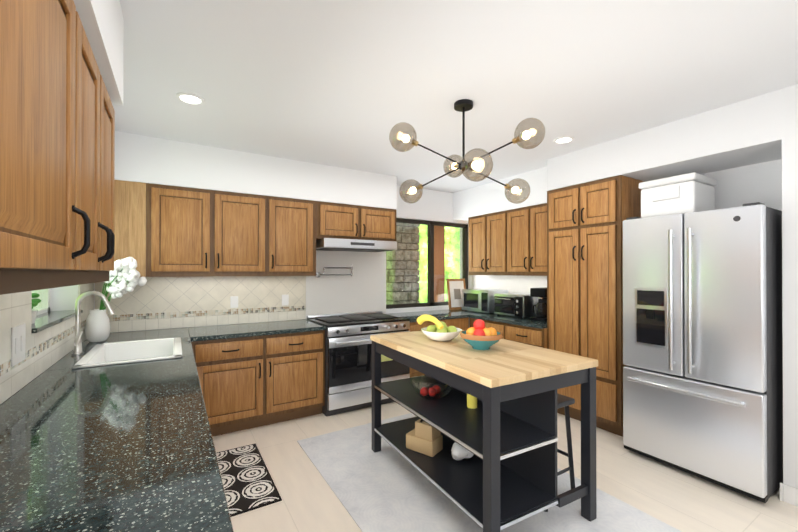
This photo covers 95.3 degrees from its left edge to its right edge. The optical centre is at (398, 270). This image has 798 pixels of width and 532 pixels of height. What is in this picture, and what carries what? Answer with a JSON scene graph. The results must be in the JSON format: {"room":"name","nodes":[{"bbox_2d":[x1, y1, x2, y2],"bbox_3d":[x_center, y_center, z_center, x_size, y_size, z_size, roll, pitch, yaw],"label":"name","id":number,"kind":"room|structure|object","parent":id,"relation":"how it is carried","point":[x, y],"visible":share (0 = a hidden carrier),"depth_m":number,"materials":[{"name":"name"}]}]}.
{"room":"kitchen","nodes":[
{"label":"kitchen","id":0,"kind":"room"},
{"bbox_2d":[32,285,77,310],"bbox_3d":[-1.270,0.141,0.652,0.250,2.600,6.400,0,0,-32],"label":"wall","id":1,"kind":"structure","parent":0,"point":[63,298],"depth_m":2.65,"materials":[{"name":"white paint"}]},
{"bbox_2d":[0,0,11,294],"bbox_3d":[-0.415,-0.362,-0.129,0.380,0.800,1.346,0,0,-32],"label":"upper cabinet","id":2,"kind":"object","parent":1,"relation":"attached to","point":[5,5],"depth_m":0.59,"materials":[{"name":"brown wood"}]},
{"bbox_2d":[0,283,93,403],"bbox_3d":[-1.153,0.291,0.713,0.011,0.496,5.778,0,0,-32],"label":"backsplash","id":3,"kind":"structure","parent":1,"relation":"attached to","point":[46,349],"depth_m":1.76,"materials":[{"name":"tile"}]},
{"bbox_2d":[11,323,25,366],"bbox_3d":[-1.710,0.330,1.637,0.008,0.170,0.160,0,0,-32],"label":"switch plate","id":4,"kind":"object","parent":3,"relation":"attached to","point":[18,338],"visible":0.98,"depth_m":1.62,"materials":[{"name":"white plastic"}]},
{"bbox_2d":[12,0,87,292],"bbox_3d":[-0.891,-0.359,0.644,0.380,0.800,0.741,0,0,-32],"label":"upper cabinet","id":5,"kind":"object","parent":1,"relation":"attached to","point":[57,139],"depth_m":0.80,"materials":[{"name":"brown wood"}]},
{"bbox_2d":[31,289,82,332],"bbox_3d":[-2.175,-0.180,2.199,0.230,0.985,1.060,0,0,-32],"label":"window","id":6,"kind":"structure","parent":1,"relation":"in","point":[46,317],"depth_m":2.39,"materials":[{"name":"white"}]},
{"bbox_2d":[32,293,40,323],"bbox_3d":[-2.013,0.204,1.955,0.106,0.164,0.175,0,0,-32],"label":"potted plant","id":7,"kind":"object","parent":6,"relation":"on","point":[35,301],"visible":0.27,"depth_m":1.98,"materials":[{"name":"green plant"}]},
{"bbox_2d":[88,41,114,283],"bbox_3d":[-1.230,-0.357,1.194,0.380,0.800,0.823,0,0,-32],"label":"upper cabinet","id":8,"kind":"object","parent":1,"relation":"attached to","point":[101,112],"depth_m":1.31,"materials":[{"name":"brown wood"}]},
{"bbox_2d":[94,185,470,332],"bbox_3d":[-0.855,0.157,4.460,5.050,2.600,0.250,0,0,-32],"label":"wall","id":9,"kind":"structure","parent":0,"point":[432,205],"depth_m":5.10,"materials":[{"name":"white paint"}]},
{"bbox_2d":[114,180,141,276],"bbox_3d":[-2.420,-0.348,3.144,0.398,0.800,0.348,0,0,-32],"label":"upper cabinet","id":10,"kind":"object","parent":9,"relation":"attached to","point":[127,194],"depth_m":3.04,"materials":[{"name":"brown wood"}]},
{"bbox_2d":[95,276,305,331],"bbox_3d":[-1.868,0.303,3.677,1.876,0.498,0.016,0,0,-32],"label":"backsplash","id":11,"kind":"structure","parent":9,"relation":"attached to","point":[152,303],"depth_m":3.64,"materials":[{"name":"tile"}]},
{"bbox_2d":[142,183,277,276],"bbox_3d":[-1.790,-0.347,3.520,1.066,0.800,0.370,0,0,-32],"label":"upper cabinet","id":12,"kind":"object","parent":9,"relation":"attached to","point":[166,231],"depth_m":3.33,"materials":[{"name":"brown wood"}]},
{"bbox_2d":[278,197,315,275],"bbox_3d":[-1.220,-0.345,3.870,0.584,0.800,0.370,0,0,-32],"label":"upper cabinet","id":13,"kind":"object","parent":9,"relation":"attached to","point":[296,217],"depth_m":3.76,"materials":[{"name":"brown wood"}]},
{"bbox_2d":[306,250,385,318],"bbox_3d":[-0.619,0.157,4.451,1.058,1.000,0.008,0,0,-32],"label":"backsplash","id":14,"kind":"structure","parent":9,"relation":"attached to","point":[362,288],"depth_m":4.44,"materials":[{"name":"white"}]},
{"bbox_2d":[316,267,352,276],"bbox_3d":[-0.759,0.002,4.295,0.443,0.152,0.109,0,0,-32],"label":"pot filler","id":15,"kind":"object","parent":14,"relation":"attached to","point":[318,274],"visible":0.98,"depth_m":4.25,"materials":[{"name":"silver metal"}]},
{"bbox_2d":[316,201,395,240],"bbox_3d":[-0.533,-0.544,4.273,1.002,0.400,0.407,0,0,-32],"label":"upper cabinet","id":16,"kind":"object","parent":9,"relation":"attached to","point":[340,221],"visible":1,"depth_m":4.10,"materials":[{"name":"brown wood"}]},
{"bbox_2d":[316,238,396,251],"bbox_3d":[-0.526,-0.289,4.214,0.890,0.106,0.490,0,0,-32],"label":"range hood","id":17,"kind":"object","parent":16,"relation":"attached to","point":[335,244],"visible":0.88,"depth_m":4.00,"materials":[{"name":"silver metal"}]},
{"bbox_2d":[386,218,467,308],"bbox_3d":[0.411,-0.102,5.199,1.480,1.215,0.060,0,0,-32],"label":"window","id":18,"kind":"structure","parent":9,"relation":"in","point":[430,257],"depth_m":5.21,"materials":[{"name":"grey"}]},
{"bbox_2d":[112,0,797,192],"bbox_3d":[0.731,-1.204,1.890,5.050,0.100,6.400,0,0,-32],"label":"ceiling","id":19,"kind":"structure","parent":0,"point":[349,84],"depth_m":2.11,"materials":[{"name":"white paint"}]},
{"bbox_2d":[73,0,123,105],"bbox_3d":[-0.454,-0.963,-0.039,0.410,0.398,3.760,0,0,-32],"label":"soffit","id":20,"kind":"structure","parent":19,"relation":"attached to","point":[102,21],"depth_m":1.33,"materials":[{"name":"white paint"}]},
{"bbox_2d":[176,92,204,104],"bbox_3d":[-1.391,-1.146,2.427,0.169,0.009,0.169,0,0,13],"label":"recessed light","id":21,"kind":"object","parent":19,"relation":"in","point":[189,98],"depth_m":2.42,"materials":[{"name":"white plastic"}]},
{"bbox_2d":[114,131,396,208],"bbox_3d":[-1.355,-0.947,3.799,2.900,0.398,0.360,0,0,-32],"label":"soffit","id":22,"kind":"structure","parent":19,"relation":"attached to","point":[147,159],"depth_m":3.50,"materials":[{"name":"white paint"}]},
{"bbox_2d":[389,99,544,203],"bbox_3d":[0.444,-0.820,2.498,1.047,0.660,1.029,0,0,-32],"label":"chandelier","id":23,"kind":"object","parent":19,"relation":"hanging from","point":[463,106],"visible":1,"depth_m":2.41,"materials":[{"name":"glass"}]},
{"bbox_2d":[453,166,546,221],"bbox_3d":[1.401,-0.943,4.691,0.370,0.398,1.730,0,0,-32],"label":"soffit","id":24,"kind":"structure","parent":19,"relation":"attached to","point":[487,198],"depth_m":4.59,"materials":[{"name":"white paint"}]},
{"bbox_2d":[553,136,573,143],"bbox_3d":[1.443,-1.143,3.185,0.169,0.009,0.169,0,0,13],"label":"recessed light","id":25,"kind":"object","parent":19,"relation":"in","point":[566,139],"depth_m":3.18,"materials":[{"name":"white plastic"}]},
{"bbox_2d":[212,402,797,531],"bbox_3d":[0.731,1.496,1.878,5.050,0.100,6.400,0,0,-32],"label":"floor","id":26,"kind":"structure","parent":0,"point":[680,500],"depth_m":2.42,"materials":[{"name":"tile"}]},
{"bbox_2d":[216,443,281,516],"bbox_3d":[-1.143,1.444,2.557,0.410,0.008,0.880,0,0,-32],"label":"mat","id":27,"kind":"object","parent":26,"relation":"on","point":[248,483],"visible":0.64,"depth_m":2.50,"materials":[{"name":"black and cream woven fabric"}]},
{"bbox_2d":[191,330,324,436],"bbox_3d":[-1.392,1.023,3.579,1.172,0.860,0.677,0,0,-32],"label":"base cabinet","id":28,"kind":"object","parent":26,"relation":"on","point":[252,382],"visible":0.96,"depth_m":3.32,"materials":[{"name":"brown wood"}]},
{"bbox_2d":[188,319,325,341],"bbox_3d":[-1.399,0.572,3.594,1.175,0.038,0.648,0,0,-32],"label":"countertop","id":29,"kind":"structure","parent":28,"relation":"on","point":[205,333],"depth_m":3.46,"materials":[{"name":"stone"}]},
{"bbox_2d":[307,311,409,416],"bbox_3d":[-0.448,0.983,4.091,0.968,0.945,0.758,0,0,-32],"label":"range","id":30,"kind":"object","parent":26,"relation":"on","point":[348,364],"visible":0.69,"depth_m":3.75,"materials":[{"name":"silver metal"}]},
{"bbox_2d":[408,318,468,377],"bbox_3d":[0.341,1.028,4.646,0.954,0.860,0.677,0,0,-32],"label":"base cabinet","id":31,"kind":"object","parent":26,"relation":"on","point":[462,323],"visible":0.1,"depth_m":4.35,"materials":[{"name":"brown wood"}]},
{"bbox_2d":[388,309,483,322],"bbox_3d":[0.600,0.578,4.824,1.584,0.038,0.648,0,0,-32],"label":"countertop","id":32,"kind":"structure","parent":31,"relation":"on","point":[442,314],"depth_m":4.64,"materials":[{"name":"stone"}]},
{"bbox_2d":[446,279,465,309],"bbox_3d":[0.847,0.338,5.291,0.340,0.448,0.082,0,0,-32],"label":"picture frame","id":33,"kind":"object","parent":32,"relation":"on","point":[455,287],"visible":0.81,"depth_m":5.26,"materials":[{"name":"brown wood"}]},
{"bbox_2d":[462,289,507,313],"bbox_3d":[1.158,0.408,4.987,0.408,0.300,0.520,0,0,-32],"label":"microwave","id":34,"kind":"object","parent":32,"relation":"on","point":[479,300],"visible":0.85,"depth_m":4.83,"materials":[{"name":"silver metal"}]},
{"bbox_2d":[297,413,680,531],"bbox_3d":[0.459,1.445,2.368,1.500,0.006,2.620,0,0,-32],"label":"rug","id":35,"kind":"object","parent":26,"relation":"on","point":[388,488],"visible":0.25,"depth_m":2.28,"materials":[{"name":"grey fabric"}]},
{"bbox_2d":[372,342,597,531],"bbox_3d":[0.463,1.001,2.525,0.880,0.881,1.420,0,0,-32],"label":"kitchen island","id":36,"kind":"object","parent":35,"relation":"on","point":[504,432],"depth_m":2.09,"materials":[{"name":"black metal"}]},
{"bbox_2d":[406,419,442,456],"bbox_3d":[0.187,1.098,2.531,0.247,0.289,0.140,0,0,36],"label":"box","id":37,"kind":"object","parent":36,"relation":"in","point":[423,437],"visible":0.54,"depth_m":2.48,"materials":[{"name":"beige cardboard"}]},
{"bbox_2d":[410,372,452,400],"bbox_3d":[0.237,0.828,2.585,0.330,0.150,0.330,0,0,-32],"label":"bowl","id":38,"kind":"object","parent":36,"relation":"in","point":[435,389],"visible":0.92,"depth_m":2.57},
{"bbox_2d":[451,442,473,460],"bbox_3d":[0.408,1.175,2.386,0.207,0.119,0.186,0,0,-32],"label":"plastic bag","id":39,"kind":"object","parent":36,"relation":"in","point":[459,452],"visible":0.58,"depth_m":2.30,"materials":[{"name":"white plastic"}]},
{"bbox_2d":[467,394,476,408],"bbox_3d":[0.485,0.835,2.413,0.070,0.135,0.070,0,0,-32],"label":"can","id":40,"kind":"object","parent":36,"relation":"in","point":[471,402],"visible":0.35,"depth_m":2.38,"materials":[{"name":"yellow metal"}]},
{"bbox_2d":[370,330,597,385],"bbox_3d":[0.463,0.539,2.527,0.898,0.040,1.436,0,0,-32],"label":"island countertop","id":41,"kind":"structure","parent":36,"relation":"on","point":[507,362],"depth_m":2.17,"materials":[{"name":"beige wood"}]},
{"bbox_2d":[417,314,461,341],"bbox_3d":[0.304,0.425,2.743,0.304,0.187,0.401,0,0,-32],"label":"fruit bowl","id":42,"kind":"object","parent":41,"relation":"on","point":[440,331],"visible":1,"depth_m":2.64,"materials":[{"name":"white ceramic"}]},
{"bbox_2d":[460,319,502,349],"bbox_3d":[0.547,0.419,2.426,0.280,0.196,0.280,0,0,-32],"label":"fruit bowl","id":43,"kind":"object","parent":41,"relation":"on","point":[478,335],"visible":1,"depth_m":2.35,"materials":[{"name":"teal ceramic"}]},
{"bbox_2d":[544,393,574,511],"bbox_3d":[0.930,1.130,2.366,0.314,0.623,0.294,0,0,-32],"label":"bar stool","id":44,"kind":"object","parent":35,"relation":"on","point":[565,402],"visible":0.29,"depth_m":2.32,"materials":[{"name":"black metal"}]},
{"bbox_2d":[470,318,546,347],"bbox_3d":[1.431,1.027,4.338,0.677,0.860,1.101,0,0,-32],"label":"base cabinet","id":45,"kind":"object","parent":26,"relation":"on","point":[533,336],"visible":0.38,"depth_m":3.95,"materials":[{"name":"brown wood"}]},
{"bbox_2d":[469,313,546,328],"bbox_3d":[1.451,0.576,4.335,0.648,0.038,1.073,0,0,-32],"label":"countertop","id":46,"kind":"structure","parent":45,"relation":"on","point":[524,321],"depth_m":4.15,"materials":[{"name":"stone"}]},
{"bbox_2d":[493,293,537,317],"bbox_3d":[1.435,0.421,4.465,0.383,0.270,0.460,0,0,-32],"label":"toaster oven","id":47,"kind":"object","parent":46,"relation":"on","point":[517,304],"visible":0.92,"depth_m":4.31,"materials":[{"name":"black metal"}]},
{"bbox_2d":[530,287,546,320],"bbox_3d":[1.655,0.375,4.129,0.280,0.360,0.217,0,0,-32],"label":"coffee maker","id":48,"kind":"object","parent":46,"relation":"on","point":[540,312],"visible":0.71,"depth_m":4.04,"materials":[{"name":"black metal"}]},
{"bbox_2d":[547,175,644,436],"bbox_3d":[1.935,0.316,3.570,0.627,2.275,0.730,0,0,-32],"label":"pantry cabinet","id":49,"kind":"object","parent":26,"relation":"on","point":[585,269],"visible":0.77,"depth_m":3.32,"materials":[{"name":"brown wood"}]},
{"bbox_2d":[623,202,782,502],"bbox_3d":[2.303,0.514,2.744,0.848,1.872,0.820,0,0,-32],"label":"refrigerator","id":50,"kind":"object","parent":26,"relation":"on","point":[702,352],"visible":0.98,"depth_m":2.44,"materials":[{"name":"silver metal"}]},
{"bbox_2d":[639,172,716,217],"bbox_3d":[2.253,-0.576,2.947,0.425,0.305,0.390,0,0,-32],"label":"cooler box","id":51,"kind":"object","parent":50,"relation":"on","point":[686,193],"visible":0.9,"depth_m":2.81,"materials":[{"name":"white plastic"}]},
{"bbox_3d":[-0.688,1.011,0.652,0.742,0.860,5.155,0,0,-32],"label":"base cabinet","id":52,"kind":"object","parent":26,"relation":"on","visible":0},
{"bbox_2d":[0,327,233,531],"bbox_3d":[-0.856,0.561,0.905,0.718,0.038,5.796,0,0,-32],"label":"countertop","id":53,"kind":"structure","parent":52,"relation":"on","point":[127,447],"depth_m":1.10,"materials":[{"name":"stone"}]},
{"bbox_2d":[71,291,114,355],"bbox_3d":[-2.017,0.341,2.399,0.226,0.413,0.104,0,0,-32],"label":"faucet","id":54,"kind":"object","parent":53,"relation":"on","point":[78,339],"visible":1,"depth_m":2.37,"materials":[{"name":"silver metal"}]},
{"bbox_2d":[84,257,146,341],"bbox_3d":[-2.191,0.219,2.808,0.402,0.660,0.402,0,0,-32],"label":"flower vase","id":55,"kind":"object","parent":53,"relation":"on","point":[97,327],"visible":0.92,"depth_m":2.79,"materials":[{"name":"white ceramic"}]},
{"bbox_2d":[71,337,181,368],"bbox_3d":[-1.796,0.648,2.487,0.530,0.225,0.790,0,0,-32],"label":"sink","id":56,"kind":"object","parent":53,"relation":"in","point":[110,353],"visible":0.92,"depth_m":2.71,"materials":[{"name":"white ceramic"}]},
{"bbox_2d":[547,84,797,487],"bbox_3d":[2.837,0.147,2.164,0.570,2.600,4.070,0,0,-32],"label":"wall","id":57,"kind":"structure","parent":0,"point":[757,129],"depth_m":2.52,"materials":[{"name":"white paint"}]},
{"bbox_2d":[780,482,797,506],"bbox_3d":[3.030,1.389,1.285,0.012,0.110,2.375,0,0,-32],"label":"baseboard","id":58,"kind":"structure","parent":57,"relation":"attached to","point":[788,494],"depth_m":2.26,"materials":[{"name":"white"}]},
{"bbox_2d":[701,159,781,210],"bbox_3d":[2.811,0.151,2.988,0.250,2.600,6.100,0,0,-32],"label":"wall","id":59,"kind":"structure","parent":0,"point":[742,185],"depth_m":2.85,"materials":[{"name":"white paint"}]},
{"bbox_2d":[468,212,499,274],"bbox_3d":[1.311,-0.341,4.820,0.380,0.800,0.770,0,0,-32],"label":"upper cabinet","id":60,"kind":"object","parent":59,"relation":"attached to","point":[483,230],"depth_m":4.77,"materials":[{"name":"brown wood"}]},
{"bbox_2d":[471,275,546,293],"bbox_3d":[1.552,0.307,4.780,0.010,0.498,1.723,0,0,-32],"label":"backsplash","id":61,"kind":"structure","parent":59,"relation":"attached to","point":[516,284],"depth_m":4.88,"materials":[{"name":"white"}]},
{"bbox_2d":[500,203,546,275],"bbox_3d":[1.641,-0.344,4.284,0.380,0.800,0.781,0,0,-32],"label":"upper cabinet","id":62,"kind":"object","parent":59,"relation":"attached to","point":[511,242],"depth_m":4.22,"materials":[{"name":"brown wood"}]},
{"label":"outside","id":63,"kind":"structure","parent":0,"visible":0},
{"bbox_2d":[418,224,459,302],"bbox_3d":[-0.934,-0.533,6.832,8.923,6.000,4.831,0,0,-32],"label":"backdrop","id":64,"kind":"structure","parent":63,"point":[456,252],"depth_m":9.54,"materials":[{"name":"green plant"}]},
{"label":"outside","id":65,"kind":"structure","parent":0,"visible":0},
{"bbox_2d":[386,222,419,304],"bbox_3d":[-0.016,0.117,5.633,0.479,2.890,0.519,0,0,-32],"label":"stone pillar","id":66,"kind":"structure","parent":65,"point":[391,282],"depth_m":5.42,"materials":[{"name":"grey stone"}]},
{"bbox_2d":[434,226,444,301],"bbox_3d":[0.583,0.162,5.644,0.200,2.800,0.160,0,0,-32],"label":"post","id":67,"kind":"object","parent":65,"point":[438,256],"depth_m":5.58,"materials":[{"name":"brown"}]}
]}

